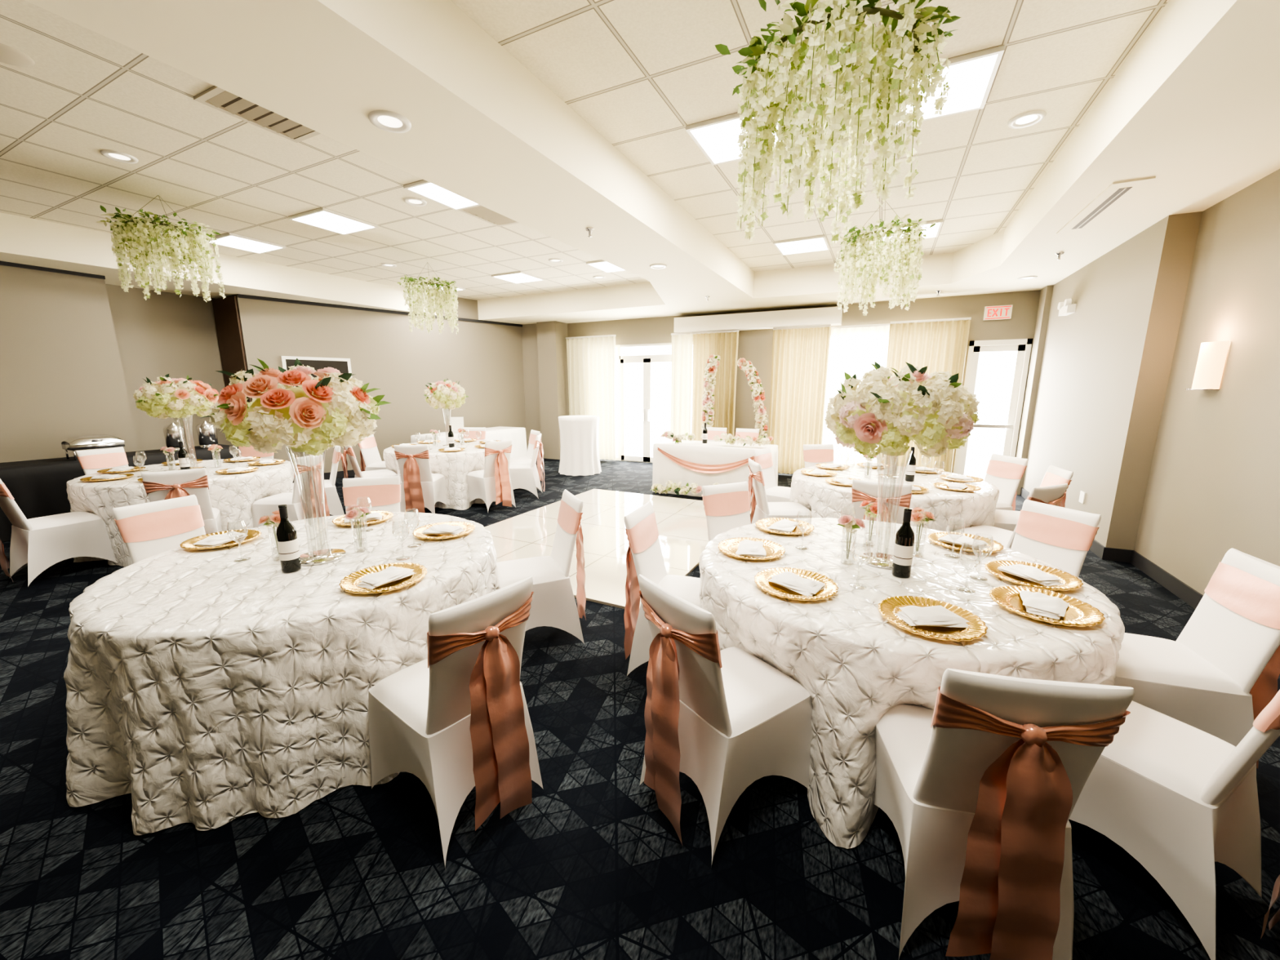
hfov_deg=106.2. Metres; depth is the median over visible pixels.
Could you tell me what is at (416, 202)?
recessed light
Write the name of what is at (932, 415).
floral centerpiece
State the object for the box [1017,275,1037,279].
recessed light
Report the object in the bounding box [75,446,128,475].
banquet chair
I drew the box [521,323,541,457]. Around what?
wall
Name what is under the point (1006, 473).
banquet chair
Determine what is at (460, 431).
bud vase
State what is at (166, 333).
wall
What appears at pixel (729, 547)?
charger plate
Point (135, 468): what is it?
charger plate
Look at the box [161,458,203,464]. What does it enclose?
charger plate
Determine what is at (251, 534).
charger plate
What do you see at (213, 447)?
bud vase
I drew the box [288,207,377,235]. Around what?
ceiling light panel
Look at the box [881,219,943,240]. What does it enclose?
ceiling light panel
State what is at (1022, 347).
door
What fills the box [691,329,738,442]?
window curtain
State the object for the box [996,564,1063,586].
folded napkin
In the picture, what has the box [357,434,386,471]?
banquet chair
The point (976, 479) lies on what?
charger plate
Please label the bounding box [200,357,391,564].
floral centerpiece
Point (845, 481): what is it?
folded napkin
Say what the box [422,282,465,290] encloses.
ceiling light panel
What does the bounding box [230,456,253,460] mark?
folded napkin
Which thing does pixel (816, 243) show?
ceiling light panel
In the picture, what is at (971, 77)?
ceiling light panel
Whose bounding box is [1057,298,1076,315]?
emergency light
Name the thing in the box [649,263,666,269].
recessed light
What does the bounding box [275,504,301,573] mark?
wine bottle
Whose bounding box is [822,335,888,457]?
window
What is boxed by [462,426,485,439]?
banquet chair
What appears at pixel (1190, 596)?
baseboard
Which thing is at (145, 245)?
flowers
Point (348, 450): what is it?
banquet chair
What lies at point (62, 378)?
wall
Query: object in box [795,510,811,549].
wine glass
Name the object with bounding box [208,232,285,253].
ceiling light panel
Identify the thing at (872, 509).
bud vase
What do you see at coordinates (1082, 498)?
wall outlet
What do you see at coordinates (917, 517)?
bud vase
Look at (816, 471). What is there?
folded napkin
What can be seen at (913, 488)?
folded napkin
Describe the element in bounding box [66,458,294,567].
round table
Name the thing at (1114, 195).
ceiling vent
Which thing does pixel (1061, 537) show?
banquet chair
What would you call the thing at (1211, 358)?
wall sconce
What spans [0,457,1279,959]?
floor
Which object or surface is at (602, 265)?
ceiling light panel
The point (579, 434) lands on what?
cocktail table
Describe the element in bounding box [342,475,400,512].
banquet chair
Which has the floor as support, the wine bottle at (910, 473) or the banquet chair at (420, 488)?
the banquet chair at (420, 488)
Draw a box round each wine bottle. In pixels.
[177,441,191,470]
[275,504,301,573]
[448,425,454,447]
[702,422,707,443]
[891,507,915,577]
[904,446,916,481]
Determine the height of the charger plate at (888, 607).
0.025 m
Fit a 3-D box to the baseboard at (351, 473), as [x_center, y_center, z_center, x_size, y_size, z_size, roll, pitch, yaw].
[-4.429,-0.294,9.704,0.012,0.120,5.029,10,15,43]
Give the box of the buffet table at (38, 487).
[0,444,239,542]
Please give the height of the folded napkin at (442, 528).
0.031 m
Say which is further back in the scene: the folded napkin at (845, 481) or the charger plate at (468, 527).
the folded napkin at (845, 481)
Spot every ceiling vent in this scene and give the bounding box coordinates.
[193,85,320,142]
[457,204,519,226]
[1056,176,1155,234]
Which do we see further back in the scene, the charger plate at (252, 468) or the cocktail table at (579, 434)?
the cocktail table at (579, 434)
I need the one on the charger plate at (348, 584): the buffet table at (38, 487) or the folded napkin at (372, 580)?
the folded napkin at (372, 580)
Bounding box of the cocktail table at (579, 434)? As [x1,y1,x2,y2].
[558,415,601,475]
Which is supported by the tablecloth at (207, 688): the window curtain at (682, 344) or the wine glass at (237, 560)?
the wine glass at (237, 560)
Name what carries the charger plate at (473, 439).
on the round table at (455, 466)
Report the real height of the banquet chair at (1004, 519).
0.924 m
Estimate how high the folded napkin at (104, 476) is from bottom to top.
0.031 m
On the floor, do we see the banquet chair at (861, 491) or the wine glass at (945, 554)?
the banquet chair at (861, 491)
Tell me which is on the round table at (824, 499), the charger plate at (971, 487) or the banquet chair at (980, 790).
the charger plate at (971, 487)
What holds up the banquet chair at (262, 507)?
on the floor
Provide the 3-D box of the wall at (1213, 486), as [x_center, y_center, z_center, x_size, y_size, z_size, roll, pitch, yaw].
[2.694,-0.150,0.225,0.200,3.410,8.850,5,12,26]
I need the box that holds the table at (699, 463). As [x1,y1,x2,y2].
[652,439,778,501]
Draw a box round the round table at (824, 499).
[789,463,999,532]
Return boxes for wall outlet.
[1078,490,1085,503]
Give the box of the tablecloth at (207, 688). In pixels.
[63,511,501,835]
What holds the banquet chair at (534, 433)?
on the floor
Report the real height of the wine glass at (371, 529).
0.200 m
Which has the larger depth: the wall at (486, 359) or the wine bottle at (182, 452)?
the wall at (486, 359)
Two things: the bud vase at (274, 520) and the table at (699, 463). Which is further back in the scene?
the table at (699, 463)
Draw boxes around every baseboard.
[293,468,361,483]
[1020,487,1203,608]
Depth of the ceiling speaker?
2.67 m
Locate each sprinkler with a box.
[585,227,594,237]
[1054,252,1064,259]
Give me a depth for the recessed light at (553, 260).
6.93 m
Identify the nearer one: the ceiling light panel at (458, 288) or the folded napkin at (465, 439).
the folded napkin at (465, 439)
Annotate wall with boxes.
[0,265,138,462]
[105,284,234,451]
[234,293,526,473]
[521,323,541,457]
[567,289,1040,474]
[1022,211,1202,550]
[1133,168,1279,595]
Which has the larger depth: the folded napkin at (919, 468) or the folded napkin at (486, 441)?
the folded napkin at (486, 441)
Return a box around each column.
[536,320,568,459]
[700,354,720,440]
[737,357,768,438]
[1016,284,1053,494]
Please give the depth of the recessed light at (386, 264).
7.21 m
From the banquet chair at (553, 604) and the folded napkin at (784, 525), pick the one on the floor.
the banquet chair at (553, 604)
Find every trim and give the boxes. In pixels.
[0,261,105,279]
[237,293,522,326]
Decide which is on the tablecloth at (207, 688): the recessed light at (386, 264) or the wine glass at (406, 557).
the wine glass at (406, 557)
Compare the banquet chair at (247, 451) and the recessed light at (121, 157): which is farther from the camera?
the banquet chair at (247, 451)
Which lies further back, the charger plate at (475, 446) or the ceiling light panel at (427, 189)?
the charger plate at (475, 446)
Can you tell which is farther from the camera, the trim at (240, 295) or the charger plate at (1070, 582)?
the trim at (240, 295)
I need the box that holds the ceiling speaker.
[0,43,35,66]
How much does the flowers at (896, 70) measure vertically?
0.946 m
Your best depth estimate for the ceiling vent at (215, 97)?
3.22 m
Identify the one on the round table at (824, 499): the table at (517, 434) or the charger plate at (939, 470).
the charger plate at (939, 470)
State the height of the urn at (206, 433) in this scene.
0.380 m
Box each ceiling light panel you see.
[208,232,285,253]
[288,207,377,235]
[403,180,479,210]
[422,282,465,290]
[491,271,544,284]
[586,260,625,272]
[685,111,787,165]
[773,235,830,255]
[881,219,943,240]
[895,44,1004,126]
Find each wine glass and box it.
[226,520,250,562]
[356,497,373,532]
[391,518,410,560]
[404,508,421,547]
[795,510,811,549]
[839,505,855,542]
[848,540,871,589]
[944,516,964,558]
[955,542,981,593]
[968,533,993,581]
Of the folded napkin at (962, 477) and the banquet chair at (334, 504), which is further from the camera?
the banquet chair at (334, 504)
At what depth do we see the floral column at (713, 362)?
8.50 m
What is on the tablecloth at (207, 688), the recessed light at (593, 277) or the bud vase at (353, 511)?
the bud vase at (353, 511)
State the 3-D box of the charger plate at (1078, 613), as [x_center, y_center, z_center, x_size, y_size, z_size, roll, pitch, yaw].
[1.554,0.484,1.852,0.342,0.025,0.342,-8,13,-36]
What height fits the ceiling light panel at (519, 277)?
0.024 m
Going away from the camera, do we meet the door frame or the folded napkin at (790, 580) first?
the folded napkin at (790, 580)
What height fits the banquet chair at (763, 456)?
0.924 m
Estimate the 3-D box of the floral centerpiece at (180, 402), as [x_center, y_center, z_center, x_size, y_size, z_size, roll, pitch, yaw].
[-4.699,-0.595,4.950,0.712,0.975,0.653,10,15,42]
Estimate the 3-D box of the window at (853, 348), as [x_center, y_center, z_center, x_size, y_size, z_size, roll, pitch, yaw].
[3.702,-1.326,8.334,0.900,2.605,0.066,5,12,26]
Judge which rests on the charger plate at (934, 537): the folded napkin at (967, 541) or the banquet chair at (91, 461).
the folded napkin at (967, 541)
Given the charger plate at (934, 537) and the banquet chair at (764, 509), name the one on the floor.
the banquet chair at (764, 509)
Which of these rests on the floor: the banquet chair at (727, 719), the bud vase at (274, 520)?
the banquet chair at (727, 719)
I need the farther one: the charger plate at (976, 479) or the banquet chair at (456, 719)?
the charger plate at (976, 479)
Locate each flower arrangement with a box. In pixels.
[651,480,719,495]
[660,431,695,443]
[713,432,773,446]
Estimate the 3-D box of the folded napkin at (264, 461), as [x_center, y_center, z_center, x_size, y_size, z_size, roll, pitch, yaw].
[-4.185,-0.208,5.391,0.154,0.031,0.217,-7,13,-33]
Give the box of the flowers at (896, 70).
[714,0,961,246]
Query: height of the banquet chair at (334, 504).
0.924 m
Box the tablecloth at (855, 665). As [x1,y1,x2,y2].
[698,517,1124,848]
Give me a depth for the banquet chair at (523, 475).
7.02 m
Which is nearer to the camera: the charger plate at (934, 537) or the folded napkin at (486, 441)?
the charger plate at (934, 537)
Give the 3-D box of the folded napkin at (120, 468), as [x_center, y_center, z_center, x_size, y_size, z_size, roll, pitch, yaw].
[-5.286,-0.114,4.901,0.154,0.031,0.217,-3,11,-14]
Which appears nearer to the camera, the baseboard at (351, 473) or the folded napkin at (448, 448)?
the folded napkin at (448, 448)
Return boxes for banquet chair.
[0,478,117,586]
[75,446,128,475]
[112,494,205,564]
[141,467,222,533]
[238,443,274,458]
[251,453,329,527]
[293,444,346,515]
[342,445,397,478]
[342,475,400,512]
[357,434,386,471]
[368,576,543,869]
[393,444,446,513]
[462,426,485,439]
[466,440,515,511]
[496,488,586,644]
[508,433,545,498]
[509,429,542,481]
[623,501,700,675]
[638,574,812,862]
[702,481,751,542]
[706,426,727,442]
[735,427,759,444]
[747,457,812,524]
[750,447,791,523]
[803,444,834,467]
[851,479,911,524]
[873,668,1134,959]
[953,483,1067,549]
[984,453,1028,511]
[993,464,1073,531]
[1010,499,1101,577]
[1068,689,1279,959]
[1114,547,1279,768]
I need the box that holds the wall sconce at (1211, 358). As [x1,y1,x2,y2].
[1185,341,1229,390]
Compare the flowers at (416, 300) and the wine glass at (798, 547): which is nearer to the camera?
the wine glass at (798, 547)
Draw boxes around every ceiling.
[0,0,1279,324]
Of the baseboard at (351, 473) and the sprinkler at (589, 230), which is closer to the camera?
the sprinkler at (589, 230)
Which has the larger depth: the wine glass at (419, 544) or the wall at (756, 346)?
the wall at (756, 346)
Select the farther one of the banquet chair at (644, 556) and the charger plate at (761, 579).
the banquet chair at (644, 556)
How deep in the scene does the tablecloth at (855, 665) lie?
1.76 m
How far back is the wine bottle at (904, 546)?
2.14 m
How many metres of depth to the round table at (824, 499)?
4.08 m
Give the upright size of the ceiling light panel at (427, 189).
0.024 m
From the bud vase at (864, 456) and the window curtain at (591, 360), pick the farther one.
the window curtain at (591, 360)
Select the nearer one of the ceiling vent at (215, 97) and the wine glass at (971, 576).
the wine glass at (971, 576)
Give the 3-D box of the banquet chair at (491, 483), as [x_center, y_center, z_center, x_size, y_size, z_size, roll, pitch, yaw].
[-2.004,-0.079,6.434,0.614,0.924,0.444,9,14,40]
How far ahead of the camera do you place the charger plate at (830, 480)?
4.33 m
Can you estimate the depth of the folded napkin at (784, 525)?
2.86 m
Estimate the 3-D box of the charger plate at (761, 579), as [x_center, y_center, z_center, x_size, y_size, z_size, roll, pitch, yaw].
[0.664,0.445,2.058,0.342,0.025,0.342,-7,13,-31]
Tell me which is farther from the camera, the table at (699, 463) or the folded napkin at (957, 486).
the table at (699, 463)
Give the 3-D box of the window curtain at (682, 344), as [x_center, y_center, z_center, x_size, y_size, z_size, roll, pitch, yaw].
[0.825,-1.590,9.653,0.450,2.625,0.110,5,12,26]
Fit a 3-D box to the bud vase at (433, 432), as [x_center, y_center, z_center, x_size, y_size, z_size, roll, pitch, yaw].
[-2.995,-0.619,7.029,0.122,0.243,0.122,8,14,36]
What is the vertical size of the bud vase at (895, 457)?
0.243 m
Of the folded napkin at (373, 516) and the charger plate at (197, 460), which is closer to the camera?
the folded napkin at (373, 516)
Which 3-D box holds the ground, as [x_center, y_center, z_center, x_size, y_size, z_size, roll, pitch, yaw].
[6.130,-1.521,16.792,28.000,0.100,16.500,5,12,26]
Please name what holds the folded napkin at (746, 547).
on the charger plate at (729, 547)
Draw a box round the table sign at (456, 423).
[449,417,463,433]
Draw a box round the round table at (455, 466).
[382,440,495,510]
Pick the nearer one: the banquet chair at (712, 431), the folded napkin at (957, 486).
the folded napkin at (957, 486)
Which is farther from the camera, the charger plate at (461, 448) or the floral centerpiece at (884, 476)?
the charger plate at (461, 448)
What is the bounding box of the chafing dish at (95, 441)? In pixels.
[61,434,124,460]
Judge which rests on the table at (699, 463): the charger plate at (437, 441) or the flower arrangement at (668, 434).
the flower arrangement at (668, 434)
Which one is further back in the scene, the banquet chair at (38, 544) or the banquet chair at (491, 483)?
the banquet chair at (491, 483)
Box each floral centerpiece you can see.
[133,373,219,470]
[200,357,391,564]
[423,377,468,446]
[824,360,980,568]
[868,374,909,478]
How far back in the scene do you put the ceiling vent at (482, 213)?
5.12 m
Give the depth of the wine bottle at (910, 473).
4.36 m
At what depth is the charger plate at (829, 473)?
4.75 m
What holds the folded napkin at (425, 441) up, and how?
on the charger plate at (437, 441)
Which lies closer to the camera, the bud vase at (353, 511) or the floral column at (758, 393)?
the bud vase at (353, 511)
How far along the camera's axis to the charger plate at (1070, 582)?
2.14 m
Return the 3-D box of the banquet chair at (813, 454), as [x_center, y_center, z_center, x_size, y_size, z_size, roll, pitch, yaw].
[2.207,0.064,5.689,0.444,0.924,0.614,-2,11,-9]
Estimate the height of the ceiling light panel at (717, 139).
0.024 m
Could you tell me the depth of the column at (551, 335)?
10.72 m
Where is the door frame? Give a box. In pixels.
[602,342,671,462]
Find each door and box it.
[211,296,253,431]
[620,357,671,462]
[953,338,1032,480]
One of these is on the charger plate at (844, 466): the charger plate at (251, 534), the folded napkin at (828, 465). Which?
the folded napkin at (828, 465)
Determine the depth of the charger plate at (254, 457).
5.57 m
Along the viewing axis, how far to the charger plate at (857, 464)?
5.12 m
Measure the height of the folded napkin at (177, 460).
0.031 m
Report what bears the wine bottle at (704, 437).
on the table at (699, 463)
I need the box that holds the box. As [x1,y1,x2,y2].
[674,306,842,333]
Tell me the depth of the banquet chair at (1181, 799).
1.46 m
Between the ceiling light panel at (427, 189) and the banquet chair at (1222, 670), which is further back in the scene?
the ceiling light panel at (427, 189)
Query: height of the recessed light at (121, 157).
0.012 m
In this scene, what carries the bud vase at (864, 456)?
on the round table at (824, 499)
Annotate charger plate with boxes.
[80,473,133,481]
[96,466,145,473]
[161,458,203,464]
[179,528,262,549]
[215,466,258,473]
[222,456,260,462]
[247,459,285,465]
[332,510,393,525]
[339,562,426,594]
[412,520,475,539]
[417,440,440,443]
[438,447,465,451]
[453,438,476,441]
[474,444,484,448]
[717,537,785,559]
[754,567,838,600]
[755,517,814,534]
[800,468,837,475]
[815,462,849,469]
[825,477,862,485]
[856,462,890,468]
[878,595,987,641]
[905,466,943,473]
[911,484,928,493]
[928,531,1004,552]
[933,481,981,491]
[939,474,983,482]
[984,560,1083,591]
[989,585,1105,626]
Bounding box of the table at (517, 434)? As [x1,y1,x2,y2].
[410,426,527,457]
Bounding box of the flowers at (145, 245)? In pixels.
[97,195,226,302]
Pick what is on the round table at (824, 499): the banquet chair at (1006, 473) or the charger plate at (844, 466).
the charger plate at (844, 466)
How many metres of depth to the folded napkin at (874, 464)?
5.14 m
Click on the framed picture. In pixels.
(343, 365)
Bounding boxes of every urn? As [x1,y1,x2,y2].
[162,422,186,451]
[195,421,217,448]
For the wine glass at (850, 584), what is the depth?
2.05 m
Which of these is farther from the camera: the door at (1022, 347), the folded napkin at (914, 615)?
the door at (1022, 347)
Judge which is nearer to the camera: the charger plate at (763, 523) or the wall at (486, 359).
the charger plate at (763, 523)
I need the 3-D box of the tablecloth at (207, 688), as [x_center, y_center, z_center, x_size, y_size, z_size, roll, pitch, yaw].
[-1.687,0.746,2.569,1.806,0.755,1.872,5,12,26]
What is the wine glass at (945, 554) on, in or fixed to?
on the tablecloth at (855, 665)
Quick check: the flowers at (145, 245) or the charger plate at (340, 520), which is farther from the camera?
the flowers at (145, 245)
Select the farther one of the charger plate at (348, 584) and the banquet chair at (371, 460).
the banquet chair at (371, 460)
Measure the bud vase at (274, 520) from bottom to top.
0.243 m
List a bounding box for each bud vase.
[160,446,176,470]
[208,444,223,467]
[257,510,280,560]
[342,504,371,552]
[430,429,438,444]
[457,428,466,444]
[836,515,865,564]
[859,500,885,546]
[862,453,876,477]
[889,455,899,474]
[911,506,935,556]
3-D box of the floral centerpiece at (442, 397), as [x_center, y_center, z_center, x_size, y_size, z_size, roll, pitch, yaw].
[-2.808,-0.981,6.959,0.555,0.975,0.605,4,11,18]
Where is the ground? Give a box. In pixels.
[615,414,1004,479]
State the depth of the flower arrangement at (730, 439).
6.87 m
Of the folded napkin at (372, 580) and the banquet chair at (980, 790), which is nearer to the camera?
the banquet chair at (980, 790)
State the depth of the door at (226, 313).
7.60 m
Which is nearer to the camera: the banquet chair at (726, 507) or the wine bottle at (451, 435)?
the banquet chair at (726, 507)
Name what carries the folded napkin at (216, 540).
on the charger plate at (251, 534)
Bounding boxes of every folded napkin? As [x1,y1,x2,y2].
[91,474,126,479]
[106,466,133,471]
[168,458,194,463]
[192,530,246,546]
[226,466,250,472]
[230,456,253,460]
[258,459,275,463]
[344,512,382,523]
[356,566,415,588]
[422,440,434,442]
[422,524,464,534]
[444,447,461,450]
[457,438,471,440]
[483,440,496,442]
[735,539,766,556]
[766,519,799,533]
[768,571,825,596]
[810,468,826,475]
[821,463,842,468]
[833,477,853,484]
[862,462,884,466]
[895,605,970,627]
[911,484,920,490]
[915,466,937,471]
[937,533,989,549]
[946,474,973,480]
[946,482,968,489]
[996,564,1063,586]
[1019,590,1069,619]
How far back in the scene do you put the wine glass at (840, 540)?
2.65 m
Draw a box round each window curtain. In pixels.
[565,334,616,460]
[671,332,693,439]
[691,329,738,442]
[768,324,831,474]
[877,317,971,472]
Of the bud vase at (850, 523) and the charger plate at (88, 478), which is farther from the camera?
the charger plate at (88, 478)
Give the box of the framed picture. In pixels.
[280,355,351,394]
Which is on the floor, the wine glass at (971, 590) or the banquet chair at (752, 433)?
the banquet chair at (752, 433)
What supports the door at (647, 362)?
attached to the door frame
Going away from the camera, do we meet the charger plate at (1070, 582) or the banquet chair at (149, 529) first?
the charger plate at (1070, 582)
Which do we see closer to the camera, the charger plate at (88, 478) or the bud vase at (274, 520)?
the bud vase at (274, 520)
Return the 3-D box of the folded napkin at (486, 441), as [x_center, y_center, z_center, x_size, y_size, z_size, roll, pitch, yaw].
[-2.310,-0.600,7.435,0.217,0.031,0.155,9,14,40]
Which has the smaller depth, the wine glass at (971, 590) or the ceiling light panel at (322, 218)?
the wine glass at (971, 590)
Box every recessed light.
[100,150,138,163]
[368,110,411,133]
[381,262,396,266]
[403,196,426,206]
[548,257,563,262]
[592,275,605,279]
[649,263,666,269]
[1007,110,1046,128]
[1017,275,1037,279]
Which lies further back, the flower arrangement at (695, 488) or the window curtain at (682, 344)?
the window curtain at (682, 344)
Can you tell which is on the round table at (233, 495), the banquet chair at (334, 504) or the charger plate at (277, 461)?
the charger plate at (277, 461)
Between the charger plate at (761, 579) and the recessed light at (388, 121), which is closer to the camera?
the charger plate at (761, 579)
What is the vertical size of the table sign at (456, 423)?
0.295 m
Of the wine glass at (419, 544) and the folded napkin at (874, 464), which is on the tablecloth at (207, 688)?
the wine glass at (419, 544)
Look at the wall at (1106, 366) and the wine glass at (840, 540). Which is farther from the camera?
the wall at (1106, 366)
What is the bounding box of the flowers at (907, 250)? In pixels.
[833,200,937,315]
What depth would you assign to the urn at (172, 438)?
6.41 m
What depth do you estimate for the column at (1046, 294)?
7.04 m
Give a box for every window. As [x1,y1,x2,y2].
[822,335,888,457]
[823,323,889,464]
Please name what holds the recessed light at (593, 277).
in the ceiling at (1194, 107)
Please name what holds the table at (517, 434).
on the floor
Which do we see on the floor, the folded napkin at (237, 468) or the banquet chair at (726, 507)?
the banquet chair at (726, 507)
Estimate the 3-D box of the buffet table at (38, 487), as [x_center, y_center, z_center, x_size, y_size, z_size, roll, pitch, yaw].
[-6.715,0.112,5.877,0.843,0.754,3.193,5,12,26]
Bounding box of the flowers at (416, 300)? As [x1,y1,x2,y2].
[397,262,458,334]
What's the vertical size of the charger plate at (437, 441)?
0.025 m
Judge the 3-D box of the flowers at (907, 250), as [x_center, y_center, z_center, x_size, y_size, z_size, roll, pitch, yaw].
[2.166,-2.000,4.328,0.780,0.946,0.756,2,11,8]
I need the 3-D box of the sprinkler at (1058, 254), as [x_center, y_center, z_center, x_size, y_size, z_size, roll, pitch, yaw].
[4.466,-2.384,5.126,0.080,0.065,0.080,5,12,26]
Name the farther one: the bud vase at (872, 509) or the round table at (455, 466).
the round table at (455, 466)
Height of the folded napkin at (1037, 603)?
0.031 m
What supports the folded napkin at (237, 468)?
on the charger plate at (252, 468)
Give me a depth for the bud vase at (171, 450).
4.96 m
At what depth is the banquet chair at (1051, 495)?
3.46 m
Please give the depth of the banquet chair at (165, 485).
4.05 m
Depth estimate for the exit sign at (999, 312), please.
7.29 m
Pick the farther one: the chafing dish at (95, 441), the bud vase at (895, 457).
the chafing dish at (95, 441)
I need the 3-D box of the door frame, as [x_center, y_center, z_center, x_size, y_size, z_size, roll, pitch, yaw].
[0.158,-1.616,10.282,2.800,2.500,0.100,5,12,26]
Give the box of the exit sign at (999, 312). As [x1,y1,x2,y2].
[982,304,1013,320]
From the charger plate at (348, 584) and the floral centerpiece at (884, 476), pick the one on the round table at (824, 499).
the floral centerpiece at (884, 476)
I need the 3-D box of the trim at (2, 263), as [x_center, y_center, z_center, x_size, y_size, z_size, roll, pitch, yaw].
[-8.175,-2.112,3.631,0.030,0.040,5.800,5,12,26]
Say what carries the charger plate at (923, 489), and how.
on the round table at (824, 499)

